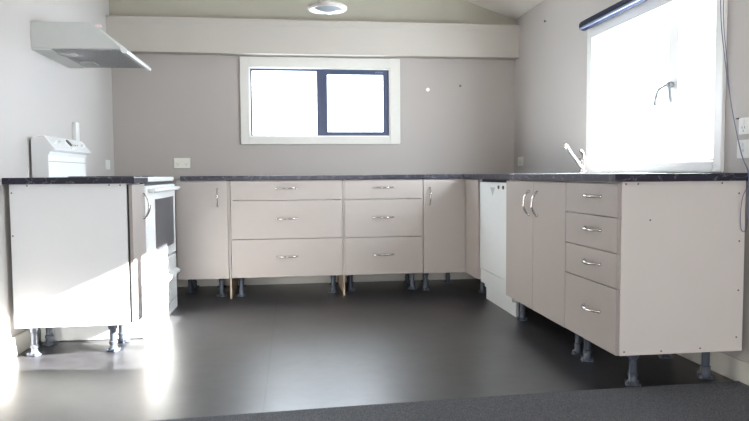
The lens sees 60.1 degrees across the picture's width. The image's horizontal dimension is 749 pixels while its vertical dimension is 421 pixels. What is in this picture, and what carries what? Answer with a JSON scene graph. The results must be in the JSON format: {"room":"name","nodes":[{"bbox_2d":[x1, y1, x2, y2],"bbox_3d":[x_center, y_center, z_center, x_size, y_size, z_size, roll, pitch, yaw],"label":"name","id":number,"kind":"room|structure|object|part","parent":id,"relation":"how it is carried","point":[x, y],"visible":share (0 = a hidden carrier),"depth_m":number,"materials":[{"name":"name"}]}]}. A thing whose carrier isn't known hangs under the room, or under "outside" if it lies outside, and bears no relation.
{"room":"kitchen","nodes":[
{"label":"kitchen","id":0,"kind":"room"},
{"bbox_2d":[0,0,113,343],"bbox_3d":[-1.635,-0.900,1.150,0.120,3.500,7.990,-1,3,-7],"label":"wall","id":1,"kind":"structure","parent":0,"point":[40,95],"depth_m":3.58,"materials":[{"name":"paint"}]},
{"bbox_2d":[0,328,40,366],"bbox_3d":[-1.556,0.796,1.254,0.015,0.100,7.990,-1,3,-7],"label":"baseboard","id":2,"kind":"structure","parent":1,"relation":"attached to","point":[21,342],"depth_m":3.25,"materials":[{"name":"paint"}]},
{"bbox_2d":[72,122,79,140],"bbox_3d":[-1.945,-0.509,4.216,0.025,0.130,0.070,-1,3,-7],"label":"cable cover","id":3,"kind":"object","parent":1,"relation":"attached to","point":[75,126],"visible":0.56,"depth_m":4.18,"materials":[{"name":"white plastic"}]},
{"bbox_2d":[30,21,150,70],"bbox_3d":[-1.664,-0.971,3.867,0.507,0.166,0.617,-1,3,-7],"label":"range hood","id":4,"kind":"object","parent":1,"relation":"attached to","point":[69,44],"visible":1,"depth_m":3.58,"materials":[{"name":"white metal"}]},
{"bbox_3d":[-1.863,-0.901,3.845,0.103,0.010,0.603,-1,3,-7],"label":"panel","id":5,"kind":"part","parent":4,"relation":"part of","materials":[{"name":"silver metal"}]},
{"bbox_2d":[105,160,109,168],"bbox_3d":[-2.044,-0.351,4.960,0.013,0.072,0.115,-1,3,-7],"label":"wall switch","id":6,"kind":"object","parent":1,"relation":"attached to","point":[107,162],"visible":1,"depth_m":4.94,"materials":[{"name":"white plastic"}]},
{"bbox_2d":[109,0,515,274],"bbox_3d":[-0.448,-1.145,5.374,3.546,3.500,0.136,-1,3,-7],"label":"wall","id":7,"kind":"structure","parent":0,"point":[186,106],"depth_m":5.32,"materials":[{"name":"paint"}]},
{"bbox_2d":[174,158,189,167],"bbox_3d":[-1.552,-0.382,5.216,0.130,0.082,0.013,-1,3,-7],"label":"power outlet","id":8,"kind":"object","parent":7,"relation":"attached to","point":[178,162],"visible":1,"depth_m":5.21,"materials":[{"name":"plastic"}]},
{"bbox_2d":[105,15,519,59],"bbox_3d":[-0.435,-1.392,5.249,3.306,0.269,0.120,-1,3,-7],"label":"ceiling beam","id":9,"kind":"structure","parent":7,"relation":"attached to","point":[137,34],"depth_m":5.19,"materials":[{"name":"paint"}]},
{"bbox_2d":[240,56,399,143],"bbox_3d":[-0.444,-0.903,5.387,1.311,0.708,0.138,-1,3,-7],"label":"window","id":10,"kind":"structure","parent":7,"relation":"in","point":[389,69],"depth_m":5.34,"materials":[{"name":"paint"}]},
{"bbox_3d":[-0.449,-0.893,5.377,1.139,0.548,0.058,-1,3,-7],"label":"frame","id":11,"kind":"part","parent":10,"relation":"part of","materials":[{"name":"blue metal"}]},
{"bbox_3d":[-0.165,-0.891,5.400,0.534,0.522,0.044,-1,3,-7],"label":"sash","id":12,"kind":"part","parent":10,"relation":"part of","materials":[{"name":"clear glass"}]},
{"bbox_2d":[177,272,476,286],"bbox_3d":[-0.428,0.556,5.410,3.276,0.100,0.015,-1,3,-7],"label":"baseboard","id":13,"kind":"structure","parent":7,"relation":"attached to","point":[457,275],"depth_m":5.40,"materials":[{"name":"paint"}]},
{"bbox_2d":[308,0,346,14],"bbox_3d":[-0.309,-1.693,4.208,0.256,0.813,0.256,-1,3,-7],"label":"ceiling light","id":14,"kind":"object","parent":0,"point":[325,7],"visible":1,"depth_m":4.16,"materials":[{"name":"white glass"}]},
{"bbox_3d":[-0.307,-1.301,4.231,0.198,0.027,0.198,-1,3,-7],"label":"lamp shade","id":15,"kind":"part","parent":14,"relation":"part of","materials":[{"name":"white glass"}]},
{"bbox_2d":[0,279,733,420],"bbox_3d":[0.077,0.853,1.465,3.546,0.060,8.230,-1,3,-7],"label":"floor","id":16,"kind":"structure","parent":0,"point":[274,347],"depth_m":3.14,"materials":[{"name":"laminate"}]},
{"bbox_2d":[9,183,150,356],"bbox_3d":[-1.504,0.292,3.385,0.620,0.866,0.291,-1,3,-7],"label":"base cabinet","id":17,"kind":"object","parent":16,"relation":"on","point":[78,251],"visible":0.98,"depth_m":3.24,"materials":[{"name":"white laminate"}]},
{"bbox_3d":[-1.723,0.639,3.278,0.060,0.110,0.048,-1,3,-7],"label":"leg","id":18,"kind":"part","parent":17,"relation":"part of","materials":[{"name":"plastic"}]},
{"bbox_3d":[-1.748,0.628,3.476,0.060,0.110,0.048,-1,3,-7],"label":"leg","id":19,"kind":"part","parent":17,"relation":"part of","materials":[{"name":"plastic"}]},
{"bbox_2d":[2,177,147,184],"bbox_3d":[-1.530,-0.156,3.351,0.622,0.032,0.322,-1,3,-7],"label":"countertop","id":20,"kind":"structure","parent":17,"relation":"on","point":[43,180],"depth_m":3.20,"materials":[{"name":"stone"}]},
{"bbox_3d":[-1.354,0.633,3.350,0.060,0.110,0.048,-1,3,-7],"label":"leg","id":21,"kind":"part","parent":17,"relation":"part of","materials":[{"name":"plastic"}]},
{"bbox_3d":[-1.376,0.623,3.523,0.060,0.110,0.048,-1,3,-7],"label":"leg","id":22,"kind":"part","parent":17,"relation":"part of","materials":[{"name":"plastic"}]},
{"bbox_3d":[-1.245,0.217,3.415,0.016,0.711,0.283,-1,3,-7],"label":"door","id":23,"kind":"part","parent":17,"relation":"part of","materials":[{"name":"laminate"}]},
{"bbox_3d":[-1.231,-0.025,3.501,0.040,0.142,0.014,-1,3,-7],"label":"handle","id":24,"kind":"part","parent":17,"relation":"part of","materials":[{"name":"silver metal"}]},
{"bbox_2d":[31,135,179,341],"bbox_3d":[-1.589,0.129,3.986,0.633,1.128,0.896,-1,3,-7],"label":"stove","id":25,"kind":"object","parent":16,"relation":"on","point":[51,156],"visible":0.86,"depth_m":3.76,"materials":[{"name":"white metal"}]},
{"bbox_2d":[68,176,173,181],"bbox_3d":[-1.604,-0.193,3.966,0.570,0.036,0.896,-1,3,-7],"label":"cooktop","id":26,"kind":"object","parent":25,"relation":"in","point":[150,178],"depth_m":3.90,"materials":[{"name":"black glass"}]},
{"bbox_3d":[-1.329,0.652,4.048,0.032,0.072,0.896,-1,3,-7],"label":"toe panel","id":27,"kind":"part","parent":25,"relation":"part of","materials":[{"name":"white metal"}]},
{"bbox_3d":[-1.331,0.072,4.016,0.031,0.464,0.888,-1,3,-7],"label":"oven door","id":28,"kind":"part","parent":25,"relation":"part of","materials":[{"name":"white metal"}]},
{"bbox_3d":[-1.328,0.462,4.038,0.031,0.303,0.888,-1,3,-7],"label":"storage drawer","id":29,"kind":"part","parent":25,"relation":"part of","materials":[{"name":"white metal"}]},
{"bbox_3d":[-1.318,0.420,4.178,0.026,0.030,0.576,-1,3,-7],"label":"drawer pull","id":30,"kind":"part","parent":25,"relation":"part of","materials":[{"name":"white ceramic"}]},
{"bbox_2d":[175,180,229,296],"bbox_3d":[-1.278,0.202,4.959,0.368,0.866,0.615,-1,3,-7],"label":"base cabinet","id":31,"kind":"object","parent":16,"relation":"on","point":[202,207],"visible":0.94,"depth_m":4.69,"materials":[{"name":"laminate"}]},
{"bbox_3d":[-1.423,0.541,4.997,0.060,0.110,0.060,-1,3,-7],"label":"leg","id":32,"kind":"part","parent":31,"relation":"part of","materials":[{"name":"plastic"}]},
{"bbox_3d":[-1.137,-0.091,4.670,0.014,0.142,0.040,-1,3,-7],"label":"handle","id":33,"kind":"part","parent":31,"relation":"part of","materials":[{"name":"silver metal"}]},
{"bbox_3d":[-1.143,0.548,4.841,0.060,0.110,0.060,-1,3,-7],"label":"leg","id":34,"kind":"part","parent":31,"relation":"part of","materials":[{"name":"plastic"}]},
{"bbox_2d":[180,174,462,180],"bbox_3d":[-0.399,-0.260,5.067,2.082,0.032,0.613,-1,3,-7],"label":"countertop","id":35,"kind":"structure","parent":31,"relation":"on","point":[422,176],"depth_m":4.76,"materials":[{"name":"stone"}]},
{"bbox_2d":[228,180,237,298],"bbox_3d":[-1.090,0.200,4.999,0.011,0.866,0.564,-1,3,-7],"label":"strip","id":36,"kind":"object","parent":16,"relation":"on","point":[233,281],"visible":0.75,"depth_m":4.74,"materials":[{"name":"laminate"}]},
{"bbox_2d":[230,180,342,296],"bbox_3d":[-0.676,0.194,5.035,0.822,0.866,0.615,-1,3,-7],"label":"base cabinet","id":37,"kind":"object","parent":16,"relation":"on","point":[280,228],"visible":0.98,"depth_m":4.77,"materials":[{"name":"laminate"}]},
{"bbox_3d":[-0.995,0.547,4.840,0.060,0.110,0.060,-1,3,-7],"label":"leg","id":38,"kind":"part","parent":37,"relation":"part of","materials":[{"name":"plastic"}]},
{"bbox_3d":[-0.645,-0.148,4.759,0.812,0.138,0.016,-1,3,-7],"label":"drawer","id":39,"kind":"part","parent":37,"relation":"part of","materials":[{"name":"laminate"}]},
{"bbox_3d":[-0.644,0.061,4.742,0.164,0.014,0.040,-1,3,-7],"label":"handle","id":40,"kind":"part","parent":37,"relation":"part of","materials":[{"name":"silver metal"}]},
{"bbox_3d":[-0.641,0.350,4.787,0.812,0.280,0.016,-1,3,-7],"label":"drawer","id":41,"kind":"part","parent":37,"relation":"part of","materials":[{"name":"laminate"}]},
{"bbox_3d":[-0.642,0.341,4.758,0.164,0.014,0.040,-1,3,-7],"label":"handle","id":42,"kind":"part","parent":37,"relation":"part of","materials":[{"name":"silver metal"}]},
{"bbox_3d":[-0.643,0.066,4.771,0.812,0.281,0.016,-1,3,-7],"label":"drawer","id":43,"kind":"part","parent":37,"relation":"part of","materials":[{"name":"laminate"}]},
{"bbox_3d":[-0.316,0.535,4.967,0.060,0.110,0.060,-1,3,-7],"label":"leg","id":44,"kind":"part","parent":37,"relation":"part of","materials":[{"name":"plastic"}]},
{"bbox_2d":[338,180,344,294],"bbox_3d":[-0.264,0.188,5.104,0.011,0.866,0.564,-1,3,-7],"label":"strip","id":45,"kind":"object","parent":16,"relation":"on","point":[341,278],"visible":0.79,"depth_m":4.83,"materials":[{"name":"laminate"}]},
{"bbox_2d":[344,179,422,291],"bbox_3d":[0.040,0.184,5.126,0.595,0.866,0.615,-1,3,-7],"label":"base cabinet","id":46,"kind":"object","parent":16,"relation":"on","point":[383,218],"visible":0.94,"depth_m":4.86,"materials":[{"name":"laminate"}]},
{"bbox_3d":[-0.186,0.531,5.013,0.060,0.110,0.060,-1,3,-7],"label":"leg","id":47,"kind":"part","parent":46,"relation":"part of","materials":[{"name":"plastic"}]},
{"bbox_3d":[0.070,0.331,4.848,0.164,0.014,0.040,-1,3,-7],"label":"handle","id":48,"kind":"part","parent":46,"relation":"part of","materials":[{"name":"silver metal"}]},
{"bbox_3d":[0.071,0.056,4.861,0.592,0.281,0.016,-1,3,-7],"label":"drawer","id":49,"kind":"part","parent":46,"relation":"part of","materials":[{"name":"laminate"}]},
{"bbox_3d":[0.070,-0.158,4.849,0.592,0.138,0.016,-1,3,-7],"label":"drawer","id":50,"kind":"part","parent":46,"relation":"part of","materials":[{"name":"laminate"}]},
{"bbox_3d":[0.073,0.340,4.877,0.592,0.280,0.016,-1,3,-7],"label":"drawer","id":51,"kind":"part","parent":46,"relation":"part of","materials":[{"name":"laminate"}]},
{"bbox_3d":[0.298,0.523,5.095,0.060,0.110,0.060,-1,3,-7],"label":"leg","id":52,"kind":"part","parent":46,"relation":"part of","materials":[{"name":"plastic"}]},
{"bbox_2d":[421,179,465,289],"bbox_3d":[0.506,0.177,5.186,0.338,0.866,0.615,-1,3,-7],"label":"base cabinet","id":53,"kind":"object","parent":16,"relation":"on","point":[444,200],"visible":0.91,"depth_m":4.92,"materials":[{"name":"laminate"}]},
{"bbox_3d":[0.402,0.525,5.058,0.060,0.110,0.060,-1,3,-7],"label":"leg","id":54,"kind":"part","parent":53,"relation":"part of","materials":[{"name":"plastic"}]},
{"bbox_2d":[153,381,748,420],"bbox_3d":[0.259,0.897,0.039,3.304,0.008,5.109,-1,3,-7],"label":"carpet","id":55,"kind":"object","parent":16,"relation":"on","point":[729,400],"visible":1,"depth_m":2.47,"materials":[{"name":"grey carpet"}]},
{"bbox_2d":[466,179,505,292],"bbox_3d":[0.994,0.195,4.814,0.560,0.866,0.323,-1,3,-7],"label":"base cabinet","id":56,"kind":"object","parent":16,"relation":"on","point":[473,268],"visible":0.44,"depth_m":4.74,"materials":[{"name":"laminate"}]},
{"bbox_3d":[0.724,0.127,4.776,0.016,0.711,0.323,-1,3,-7],"label":"panel","id":57,"kind":"part","parent":56,"relation":"part of","materials":[{"name":"laminate"}]},
{"bbox_2d":[480,179,518,316],"bbox_3d":[1.059,0.220,4.370,0.564,0.866,0.645,-1,3,-7],"label":"dishwasher","id":58,"kind":"object","parent":16,"relation":"on","point":[492,191],"visible":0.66,"depth_m":4.30,"materials":[{"name":"metal"}]},
{"bbox_3d":[0.803,0.117,4.309,0.031,0.611,0.592,-1,3,-7],"label":"door","id":59,"kind":"part","parent":58,"relation":"part of","materials":[{"name":"white metal"}]},
{"bbox_3d":[0.810,0.475,4.330,0.025,0.094,0.592,-1,3,-7],"label":"kick panel","id":60,"kind":"part","parent":58,"relation":"part of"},
{"bbox_2d":[506,180,583,354],"bbox_3d":[1.129,0.261,3.609,0.602,0.866,0.871,-1,3,-7],"label":"base cabinet","id":61,"kind":"object","parent":16,"relation":"on","point":[536,211],"visible":0.48,"depth_m":3.49,"materials":[{"name":"laminate"}]},
{"bbox_3d":[0.851,0.181,3.785,0.016,0.711,0.444,-1,3,-7],"label":"door","id":62,"kind":"part","parent":61,"relation":"part of","materials":[{"name":"laminate"}]},
{"bbox_3d":[0.913,0.581,3.985,0.060,0.110,0.060,-1,3,-7],"label":"leg","id":63,"kind":"part","parent":61,"relation":"part of","materials":[{"name":"plastic"}]},
{"bbox_3d":[0.842,-0.041,3.604,0.040,0.142,0.014,-1,3,-7],"label":"handle","id":64,"kind":"part","parent":61,"relation":"part of","materials":[{"name":"silver metal"}]},
{"bbox_3d":[0.858,-0.034,3.480,0.040,0.142,0.014,-1,3,-7],"label":"handle","id":65,"kind":"part","parent":61,"relation":"part of","materials":[{"name":"silver metal"}]},
{"bbox_3d":[0.906,0.205,3.351,0.016,0.711,0.423,-1,3,-7],"label":"door","id":66,"kind":"part","parent":61,"relation":"part of","materials":[{"name":"laminate"}]},
{"bbox_3d":[1.020,0.623,3.234,0.060,0.110,0.060,-1,3,-7],"label":"leg","id":67,"kind":"part","parent":61,"relation":"part of","materials":[{"name":"plastic"}]},
{"bbox_2d":[463,173,747,181],"bbox_3d":[1.086,-0.215,4.089,0.614,0.032,2.932,-1,3,-7],"label":"countertop","id":68,"kind":"structure","parent":61,"relation":"on","point":[626,177],"depth_m":2.66,"materials":[{"name":"stone"}]},
{"bbox_2d":[563,143,587,172],"bbox_3d":[1.207,-0.315,3.922,0.054,0.175,0.310,3,4,44],"label":"tap","id":69,"kind":"object","parent":68,"relation":"on","point":[582,162],"visible":1,"depth_m":3.99,"materials":[{"name":"silver metal"}]},
{"bbox_2d":[523,172,639,173],"bbox_3d":[1.152,-0.131,3.694,0.450,0.167,1.000,-1,3,-7],"label":"sink","id":70,"kind":"object","parent":68,"relation":"in","point":[636,172],"visible":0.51,"depth_m":3.23,"materials":[{"name":"silver metal"}]},
{"bbox_2d":[565,181,745,386],"bbox_3d":[1.218,0.299,2.925,0.605,0.866,0.502,-1,3,-7],"label":"base cabinet","id":71,"kind":"object","parent":16,"relation":"on","point":[652,268],"visible":0.98,"depth_m":2.69,"materials":[{"name":"laminate"}]},
{"bbox_3d":[1.025,0.629,3.114,0.060,0.110,0.060,-1,3,-7],"label":"leg","id":72,"kind":"part","parent":71,"relation":"part of","materials":[{"name":"plastic"}]},
{"bbox_3d":[0.943,0.433,2.863,0.040,0.014,0.164,-1,3,-7],"label":"handle","id":73,"kind":"part","parent":71,"relation":"part of","materials":[{"name":"silver metal"}]},
{"bbox_3d":[0.941,0.229,2.852,0.040,0.014,0.164,-1,3,-7],"label":"handle","id":74,"kind":"part","parent":71,"relation":"part of","materials":[{"name":"silver metal"}]},
{"bbox_3d":[0.940,0.082,2.844,0.040,0.014,0.164,-1,3,-7],"label":"handle","id":75,"kind":"part","parent":71,"relation":"part of","materials":[{"name":"silver metal"}]},
{"bbox_3d":[0.939,-0.064,2.835,0.040,0.014,0.164,-1,3,-7],"label":"handle","id":76,"kind":"part","parent":71,"relation":"part of","materials":[{"name":"silver metal"}]},
{"bbox_3d":[0.966,0.448,2.903,0.016,0.273,0.499,-1,3,-7],"label":"drawer","id":77,"kind":"part","parent":71,"relation":"part of","materials":[{"name":"laminate"}]},
{"bbox_3d":[0.965,0.237,2.891,0.016,0.141,0.499,-1,3,-7],"label":"drawer","id":78,"kind":"part","parent":71,"relation":"part of","materials":[{"name":"laminate"}]},
{"bbox_3d":[0.964,0.091,2.883,0.016,0.143,0.499,-1,3,-7],"label":"drawer","id":79,"kind":"part","parent":71,"relation":"part of","materials":[{"name":"laminate"}]},
{"bbox_3d":[0.963,-0.053,2.875,0.016,0.138,0.499,-1,3,-7],"label":"drawer","id":80,"kind":"part","parent":71,"relation":"part of","materials":[{"name":"laminate"}]},
{"bbox_3d":[1.101,0.649,2.756,0.060,0.110,0.060,-1,3,-7],"label":"leg","id":81,"kind":"part","parent":71,"relation":"part of","materials":[{"name":"plastic"}]},
{"bbox_3d":[1.457,0.641,2.847,0.060,0.110,0.060,-1,3,-7],"label":"leg","id":82,"kind":"part","parent":71,"relation":"part of","materials":[{"name":"plastic"}]},
{"bbox_2d":[464,0,542,19],"bbox_3d":[0.057,-1.978,1.307,3.546,1.281,8.230,-1,3,-7],"label":"ceiling","id":83,"kind":"structure","parent":0,"point":[513,9],"depth_m":5.27,"materials":[{"name":"paint"}]},
{"bbox_2d":[514,0,748,362],"bbox_3d":[1.767,-0.499,1.607,0.120,2.600,7.990,-1,3,-7],"label":"wall","id":84,"kind":"structure","parent":0,"point":[551,64],"depth_m":4.50,"materials":[{"name":"paint"}]},
{"bbox_2d":[518,157,522,165],"bbox_3d":[1.218,-0.410,5.408,0.013,0.074,0.115,-1,3,-7],"label":"power outlet","id":85,"kind":"object","parent":84,"relation":"attached to","point":[520,159],"visible":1,"depth_m":5.39,"materials":[{"name":"plastic"}]},
{"bbox_2d":[586,0,727,172],"bbox_3d":[1.514,-0.690,3.507,0.138,0.967,1.330,-1,3,-7],"label":"window","id":86,"kind":"structure","parent":84,"relation":"in","point":[600,37],"depth_m":3.40,"materials":[{"name":"white paint"}]},
{"bbox_3d":[1.496,-0.668,3.721,0.040,0.775,0.750,-1,3,-7],"label":"sash","id":87,"kind":"part","parent":86,"relation":"part of","materials":[{"name":"glass"}]},
{"bbox_3d":[1.490,-0.604,3.356,0.023,0.112,0.132,-1,3,-10],"label":"latch handle","id":88,"kind":"part","parent":86,"relation":"part of","materials":[{"name":"grey metal"}]},
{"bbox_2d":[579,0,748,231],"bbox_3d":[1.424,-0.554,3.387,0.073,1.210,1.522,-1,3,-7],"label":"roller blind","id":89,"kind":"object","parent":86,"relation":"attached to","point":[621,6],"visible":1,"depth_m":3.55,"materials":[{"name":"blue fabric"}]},
{"bbox_3d":[1.382,-1.111,3.427,0.016,0.016,1.320,-1,3,-7],"label":"rail","id":90,"kind":"part","parent":89,"relation":"part of","materials":[{"name":"metal"}]},
{"bbox_3d":[1.503,-0.590,3.287,0.015,0.086,0.037,-1,3,-7],"label":"stay arm","id":91,"kind":"part","parent":86,"relation":"part of","materials":[{"name":"grey metal"}]},
{"bbox_2d":[676,351,748,385],"bbox_3d":[1.709,0.750,1.668,0.015,0.100,7.990,-1,3,-7],"label":"baseboard","id":92,"kind":"structure","parent":84,"relation":"attached to","point":[729,366],"depth_m":2.85,"materials":[{"name":"paint"}]},
{"bbox_2d":[737,139,748,157],"bbox_3d":[1.563,-0.259,2.712,0.013,0.078,0.125,-1,3,-7],"label":"power outlet","id":93,"kind":"object","parent":84,"relation":"attached to","point":[744,144],"visible":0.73,"depth_m":2.73,"materials":[{"name":"white plastic"}]},
{"bbox_2d":[739,117,748,134],"bbox_3d":[1.563,-0.355,2.701,0.013,0.070,0.120,-1,3,-7],"label":"power outlet","id":94,"kind":"object","parent":84,"relation":"attached to","point":[743,122],"visible":1,"depth_m":2.72,"materials":[{"name":"white plastic"}]}
]}

